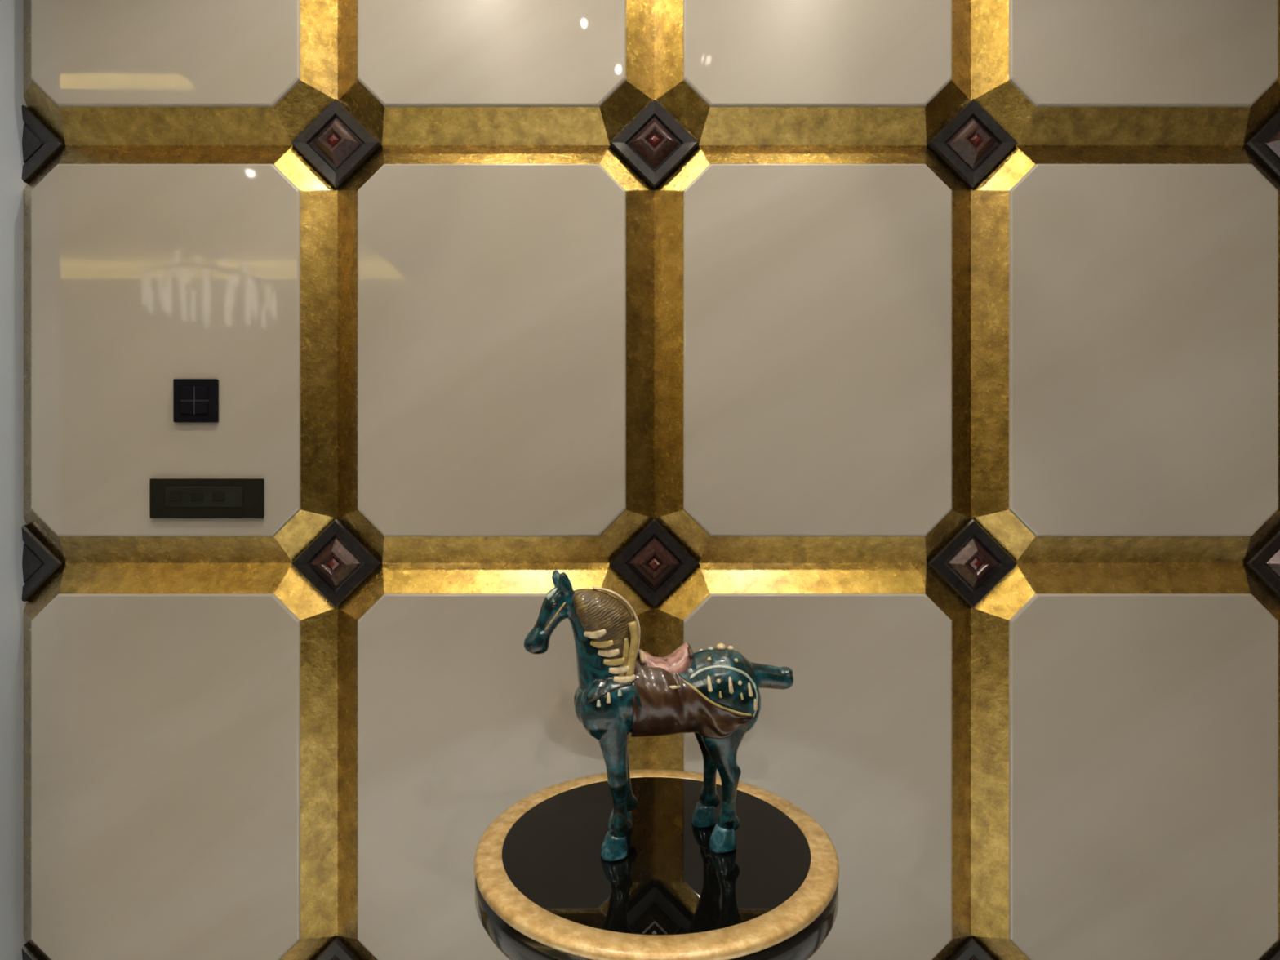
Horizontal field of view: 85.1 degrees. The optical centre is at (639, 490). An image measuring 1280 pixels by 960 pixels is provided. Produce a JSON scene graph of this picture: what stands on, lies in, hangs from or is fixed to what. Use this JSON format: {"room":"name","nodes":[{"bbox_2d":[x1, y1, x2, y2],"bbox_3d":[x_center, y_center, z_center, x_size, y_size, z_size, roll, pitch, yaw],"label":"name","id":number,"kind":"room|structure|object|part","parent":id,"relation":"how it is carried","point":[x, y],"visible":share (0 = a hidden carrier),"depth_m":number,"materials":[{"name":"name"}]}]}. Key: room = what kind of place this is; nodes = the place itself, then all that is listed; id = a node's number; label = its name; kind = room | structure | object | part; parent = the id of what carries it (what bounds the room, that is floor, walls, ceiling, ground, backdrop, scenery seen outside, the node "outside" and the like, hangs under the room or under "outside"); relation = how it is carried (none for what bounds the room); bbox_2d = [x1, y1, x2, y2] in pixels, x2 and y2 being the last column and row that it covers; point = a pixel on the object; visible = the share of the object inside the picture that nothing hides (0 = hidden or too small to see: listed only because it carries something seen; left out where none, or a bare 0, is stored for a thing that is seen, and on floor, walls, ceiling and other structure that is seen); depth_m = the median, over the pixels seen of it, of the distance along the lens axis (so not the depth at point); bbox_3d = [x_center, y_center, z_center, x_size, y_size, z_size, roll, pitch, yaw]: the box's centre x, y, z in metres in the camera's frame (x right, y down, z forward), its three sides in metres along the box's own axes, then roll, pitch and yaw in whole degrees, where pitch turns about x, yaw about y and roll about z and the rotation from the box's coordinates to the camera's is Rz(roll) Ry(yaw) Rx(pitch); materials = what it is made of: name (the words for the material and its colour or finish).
{"room":"entrance hall","nodes":[
{"label":"entrance hall","id":0,"kind":"room"},
{"bbox_2d":[0,0,26,959],"bbox_3d":[-3.228,-0.150,1.320,4.143,2.860,0.320,0,0,0],"label":"wall","id":1,"kind":"structure","parent":0,"point":[12,186],"depth_m":1.28,"materials":[{"name":"grey paint"}]},
{"bbox_2d":[22,0,1279,959],"bbox_3d":[0.625,-0.150,1.377,3.588,2.860,0.205,0,0,0],"label":"wall","id":2,"kind":"structure","parent":0,"point":[916,361],"depth_m":1.27,"materials":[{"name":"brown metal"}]},
{"bbox_3d":[-0.870,-1.046,1.300,0.493,0.684,0.050,0,0,0],"label":"cream panel","id":3,"kind":"part","parent":2,"relation":"part of","materials":[{"name":"beige paint"}]},
{"bbox_3d":[-0.870,0.531,1.300,0.493,0.684,0.050,0,0,0],"label":"cream panel","id":4,"kind":"part","parent":2,"relation":"part of","materials":[{"name":"beige paint"}]},
{"bbox_3d":[-0.870,-0.258,1.300,0.493,0.684,0.050,0,0,0],"label":"cream panel","id":5,"kind":"part","parent":2,"relation":"part of","materials":[{"name":"beige paint"}]},
{"bbox_2d":[173,378,218,422],"bbox_3d":[-0.809,-0.164,1.269,0.079,0.079,0.012,0,0,0],"label":"light switch","id":6,"kind":"object","parent":2,"relation":"attached to","point":[194,400],"visible":1,"depth_m":1.27,"materials":[{"name":"black plastic"}]},
{"bbox_2d":[149,478,264,518],"bbox_3d":[-0.789,0.014,1.269,0.205,0.073,0.012,0,0,0],"label":"control panel","id":7,"kind":"object","parent":2,"relation":"attached to","point":[169,498],"visible":1,"depth_m":1.27,"materials":[{"name":"black plastic"}]},
{"bbox_3d":[-0.272,0.531,1.300,0.493,0.684,0.050,0,0,0],"label":"cream panel","id":8,"kind":"part","parent":2,"relation":"part of","materials":[{"name":"beige paint"}]},
{"bbox_3d":[-0.272,-1.046,1.300,0.493,0.684,0.050,0,0,0],"label":"cream panel","id":9,"kind":"part","parent":2,"relation":"part of","materials":[{"name":"beige paint"}]},
{"bbox_3d":[-0.272,-0.258,1.300,0.493,0.684,0.050,0,0,0],"label":"cream panel","id":10,"kind":"part","parent":2,"relation":"part of","materials":[{"name":"beige paint"}]},
{"bbox_3d":[0.326,-1.046,1.300,0.493,0.684,0.050,0,0,0],"label":"cream panel","id":11,"kind":"part","parent":2,"relation":"part of","materials":[{"name":"beige paint"}]},
{"bbox_3d":[0.326,0.531,1.300,0.493,0.684,0.050,0,0,0],"label":"cream panel","id":12,"kind":"part","parent":2,"relation":"part of","materials":[{"name":"beige paint"}]},
{"bbox_3d":[0.326,-0.258,1.300,0.493,0.684,0.050,0,0,0],"label":"cream panel","id":13,"kind":"part","parent":2,"relation":"part of","materials":[{"name":"beige paint"}]},
{"bbox_3d":[0.924,-1.046,1.300,0.493,0.684,0.050,0,0,0],"label":"cream panel","id":14,"kind":"part","parent":2,"relation":"part of","materials":[{"name":"beige paint"}]},
{"bbox_3d":[0.924,0.531,1.300,0.493,0.684,0.050,0,0,0],"label":"cream panel","id":15,"kind":"part","parent":2,"relation":"part of","materials":[{"name":"beige paint"}]},
{"bbox_3d":[0.924,-0.258,1.300,0.493,0.684,0.050,0,0,0],"label":"cream panel","id":16,"kind":"part","parent":2,"relation":"part of","materials":[{"name":"beige paint"}]},
{"bbox_3d":[-0.550,1.330,-0.745,9.500,0.100,4.450,0,0,0],"label":"floor","id":17,"kind":"structure","parent":0,"visible":0},
{"bbox_2d":[474,769,839,959],"bbox_3d":[0.021,0.879,0.958,0.486,0.802,0.486,0,0,0],"label":"pedestal table","id":18,"kind":"object","parent":17,"relation":"on","point":[544,889],"visible":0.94,"depth_m":0.86,"materials":[{"name":"black glass"}]},
{"bbox_2d":[524,570,793,861],"bbox_3d":[0.030,0.294,0.959,0.376,0.371,0.125,0,0,-8],"label":"statue","id":19,"kind":"object","parent":18,"relation":"on","point":[712,694],"visible":1,"depth_m":0.92,"materials":[{"name":"blue ceramic"}]}
]}

